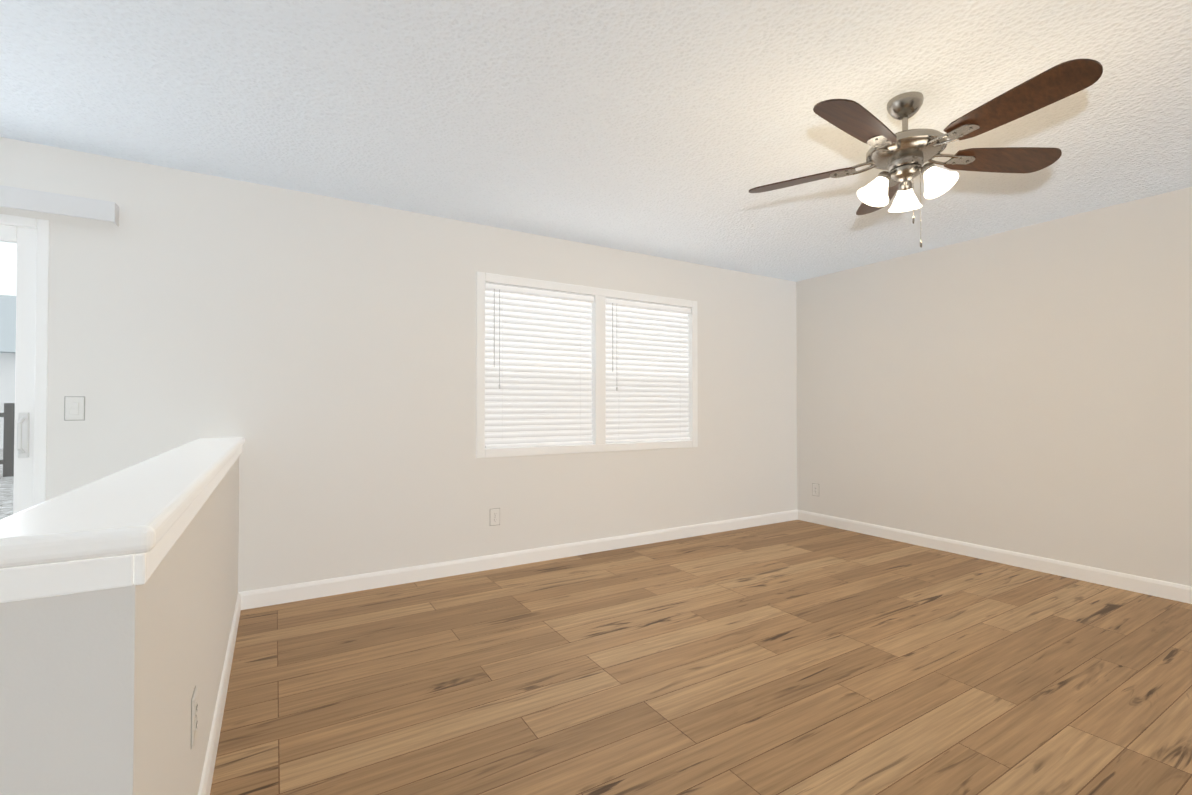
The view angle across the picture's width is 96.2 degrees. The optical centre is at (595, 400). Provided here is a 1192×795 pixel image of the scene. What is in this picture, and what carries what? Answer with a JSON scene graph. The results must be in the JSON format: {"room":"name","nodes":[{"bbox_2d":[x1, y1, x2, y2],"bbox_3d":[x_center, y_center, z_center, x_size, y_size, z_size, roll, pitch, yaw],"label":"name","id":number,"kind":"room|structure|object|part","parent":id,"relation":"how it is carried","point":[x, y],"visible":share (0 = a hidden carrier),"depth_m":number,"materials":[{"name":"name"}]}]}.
{"room":"empty living room","nodes":[
{"label":"empty living room","id":0,"kind":"room"},
{"bbox_2d":[0,457,238,794],"bbox_3d":[-1.418,0.702,1.854,0.170,0.935,2.640,0,-1,-31],"label":"wall","id":1,"kind":"structure","parent":0,"point":[96,690],"depth_m":0.77,"materials":[{"name":"white paint"}]},
{"bbox_2d":[0,446,241,602],"bbox_3d":[-1.414,0.257,1.854,0.196,0.045,2.653,0,-1,-31],"label":"trim","id":2,"kind":"structure","parent":1,"relation":"attached to","point":[21,583],"depth_m":0.74,"materials":[{"name":"white"}]},
{"bbox_2d":[0,437,244,568],"bbox_3d":[-1.411,0.215,1.850,0.218,0.040,2.664,0,-1,-31],"label":"ledge","id":3,"kind":"object","parent":1,"relation":"on","point":[141,507],"depth_m":0.87,"materials":[{"name":"white"}]},
{"bbox_2d":[191,686,195,748],"bbox_3d":[-1.009,0.793,1.339,0.001,0.121,0.077,0,-1,-31],"label":"rim","id":4,"kind":"object","parent":1,"relation":"attached to","point":[191,716],"visible":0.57,"depth_m":1.31,"materials":[{"name":"grey plastic"}]},
{"bbox_2d":[192,688,197,745],"bbox_3d":[-1.007,0.793,1.341,0.008,0.114,0.070,0,-1,-31],"label":"outlet","id":5,"kind":"object","parent":1,"relation":"attached to","point":[194,714],"visible":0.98,"depth_m":1.32,"materials":[{"name":"white plastic"}]},
{"bbox_2d":[198,593,240,794],"bbox_3d":[-1.410,1.120,1.836,0.198,0.100,2.640,0,-1,-31],"label":"baseboard","id":6,"kind":"structure","parent":1,"relation":"attached to","point":[208,770],"depth_m":1.88,"materials":[{"name":"white wood"}]},
{"bbox_2d":[0,137,796,591],"bbox_3d":[-1.351,-0.028,3.531,8.180,2.440,0.150,0,-1,-31],"label":"wall","id":7,"kind":"structure","parent":0,"point":[316,353],"depth_m":3.32,"materials":[{"name":"white paint"}]},
{"bbox_2d":[0,214,49,518],"bbox_3d":[-3.499,0.139,2.190,1.820,2.070,0.173,0,-1,-31],"label":"door frame","id":8,"kind":"structure","parent":7,"relation":"in","point":[24,239],"depth_m":2.61,"materials":[{"name":"white plastic"}]},
{"bbox_3d":[-3.514,0.147,2.214,1.590,1.855,0.052,0,-1,-31],"label":"patio door glass","id":9,"kind":"part","parent":8,"relation":"part of","materials":[{"name":"clear glass"}]},
{"bbox_3d":[-2.764,0.170,2.573,0.036,0.220,0.073,0,-1,-31],"label":"patio door handle","id":10,"kind":"part","parent":8,"relation":"part of","materials":[{"name":"white plastic"}]},
{"bbox_2d":[0,185,118,226],"bbox_3d":[-3.391,-0.961,2.181,2.180,0.100,0.085,0,-1,-31],"label":"valance","id":11,"kind":"object","parent":7,"relation":"attached to","point":[44,202],"visible":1,"depth_m":2.60,"materials":[{"name":"white plastic"}]},
{"bbox_2d":[64,396,84,420],"bbox_3d":[-2.613,0.041,2.677,0.077,0.121,0.013,0,-1,-31],"label":"light switch","id":12,"kind":"object","parent":7,"relation":"attached to","point":[74,408],"visible":1,"depth_m":2.68,"materials":[{"name":"white plastic"}]},
{"bbox_2d":[490,508,499,525],"bbox_3d":[-0.719,0.831,3.807,0.077,0.121,0.009,0,-1,-31],"label":"electrical outlet","id":13,"kind":"object","parent":7,"relation":"attached to","point":[494,516],"visible":1,"depth_m":3.80,"materials":[{"name":"white plastic"}]},
{"bbox_2d":[238,510,797,609],"bbox_3d":[-0.306,1.150,4.047,5.540,0.100,0.014,0,-1,-31],"label":"baseboard","id":14,"kind":"structure","parent":7,"relation":"attached to","point":[256,598],"depth_m":3.74,"materials":[{"name":"white wood"}]},
{"bbox_2d":[476,272,697,457],"bbox_3d":[0.007,-0.242,4.321,2.040,1.310,0.120,0,-1,-31],"label":"window","id":15,"kind":"structure","parent":7,"relation":"in","point":[598,370],"depth_m":4.26,"materials":[{"name":"white plastic"}]},
{"bbox_2d":[494,289,494,366],"bbox_3d":[-0.727,-0.518,3.817,0.007,0.560,0.009,0,-1,-31],"label":"cord","id":16,"kind":"object","parent":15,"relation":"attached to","point":[494,289],"depth_m":3.81,"materials":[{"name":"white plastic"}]},
{"bbox_2d":[499,289,499,388],"bbox_3d":[-0.692,-0.440,3.836,0.013,0.714,0.013,-1,-1,38],"label":"cord","id":17,"kind":"object","parent":15,"relation":"attached to","point":[499,336],"depth_m":3.83,"materials":[{"name":"white plastic"}]},
{"bbox_3d":[-0.013,-0.241,4.354,1.916,1.186,0.042,0,-1,-31],"label":"window sash","id":18,"kind":"part","parent":15,"relation":"part of","materials":[{"name":"white plastic"}]},
{"bbox_2d":[485,283,690,447],"bbox_3d":[0.019,-0.243,4.302,1.900,1.176,0.056,0,-1,-31],"label":"window blinds","id":19,"kind":"object","parent":15,"relation":"attached to","point":[542,396],"visible":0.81,"depth_m":4.19,"materials":[{"name":"white plastic"}]},
{"bbox_2d":[612,303,612,371],"bbox_3d":[0.136,-0.511,4.335,0.007,0.560,0.009,0,-1,-31],"label":"cord","id":20,"kind":"object","parent":15,"relation":"attached to","point":[612,303],"depth_m":4.33,"materials":[{"name":"white plastic"}]},
{"bbox_2d":[0,0,1191,281],"bbox_3d":[-0.059,-1.327,1.397,8.180,0.100,5.170,0,-1,-31],"label":"ceiling","id":21,"kind":"structure","parent":0,"point":[672,128],"depth_m":2.29,"materials":[{"name":"white paint"}]},
{"bbox_2d":[749,59,1102,247],"bbox_3d":[1.289,-0.954,2.213,1.248,0.622,1.254,0,-1,-31],"label":"ceiling fan","id":22,"kind":"object","parent":21,"relation":"hanging from","point":[904,155],"visible":1,"depth_m":2.16,"materials":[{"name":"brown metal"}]},
{"bbox_2d":[210,520,1191,794],"bbox_3d":[1.257,1.224,2.152,5.110,0.100,5.170,0,-1,-31],"label":"floor","id":23,"kind":"structure","parent":0,"point":[796,658],"depth_m":2.24,"materials":[{"name":"brown wood"}]},
{"bbox_2d":[796,187,1191,585],"bbox_3d":[3.421,-0.029,3.382,0.150,2.440,5.020,0,-1,-31],"label":"wall","id":24,"kind":"structure","parent":0,"point":[1026,390],"depth_m":3.84,"materials":[{"name":"white paint"}]},
{"bbox_2d":[812,483,818,495],"bbox_3d":[2.174,0.886,5.292,0.009,0.121,0.077,0,-1,-31],"label":"electrical outlet","id":25,"kind":"object","parent":24,"relation":"attached to","point":[815,489],"visible":1,"depth_m":5.29,"materials":[{"name":"white plastic"}]},
{"bbox_2d":[798,510,1191,603],"bbox_3d":[3.316,1.141,3.382,0.014,0.100,4.856,0,-1,-31],"label":"baseboard","id":26,"kind":"structure","parent":24,"relation":"attached to","point":[1156,588],"depth_m":3.82,"materials":[{"name":"white wood"}]},
{"label":"outside","id":27,"kind":"structure","parent":0,"visible":0},
{"bbox_2d":[0,449,13,519],"bbox_3d":[-32.679,1.970,34.996,100.000,0.200,86.060,0,-1,-31],"label":"yard","id":28,"kind":"structure","parent":27,"point":[5,484],"depth_m":8.57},
{"bbox_2d":[0,403,14,476],"bbox_3d":[-14.749,0.729,9.143,36.100,1.580,0.125,0,-1,-31],"label":"fence","id":29,"kind":"object","parent":28,"relation":"on","point":[7,446],"depth_m":10.80,"materials":[{"name":"grey wood"}]},
{"bbox_2d":[0,353,14,448],"bbox_3d":[-33.028,-0.061,16.183,28.000,3.350,10.000,0,-1,-31],"label":"house","id":30,"kind":"structure","parent":28,"relation":"on","point":[5,385],"depth_m":18.16,"materials":[{"name":"white"}]},
{"bbox_2d":[0,295,15,352],"bbox_3d":[-33.028,-2.986,16.222,29.200,2.700,11.200,0,-1,-31],"label":"house roof","id":31,"kind":"structure","parent":30,"relation":"on","point":[6,320],"depth_m":19.52,"materials":[{"name":"grey"}]}
]}

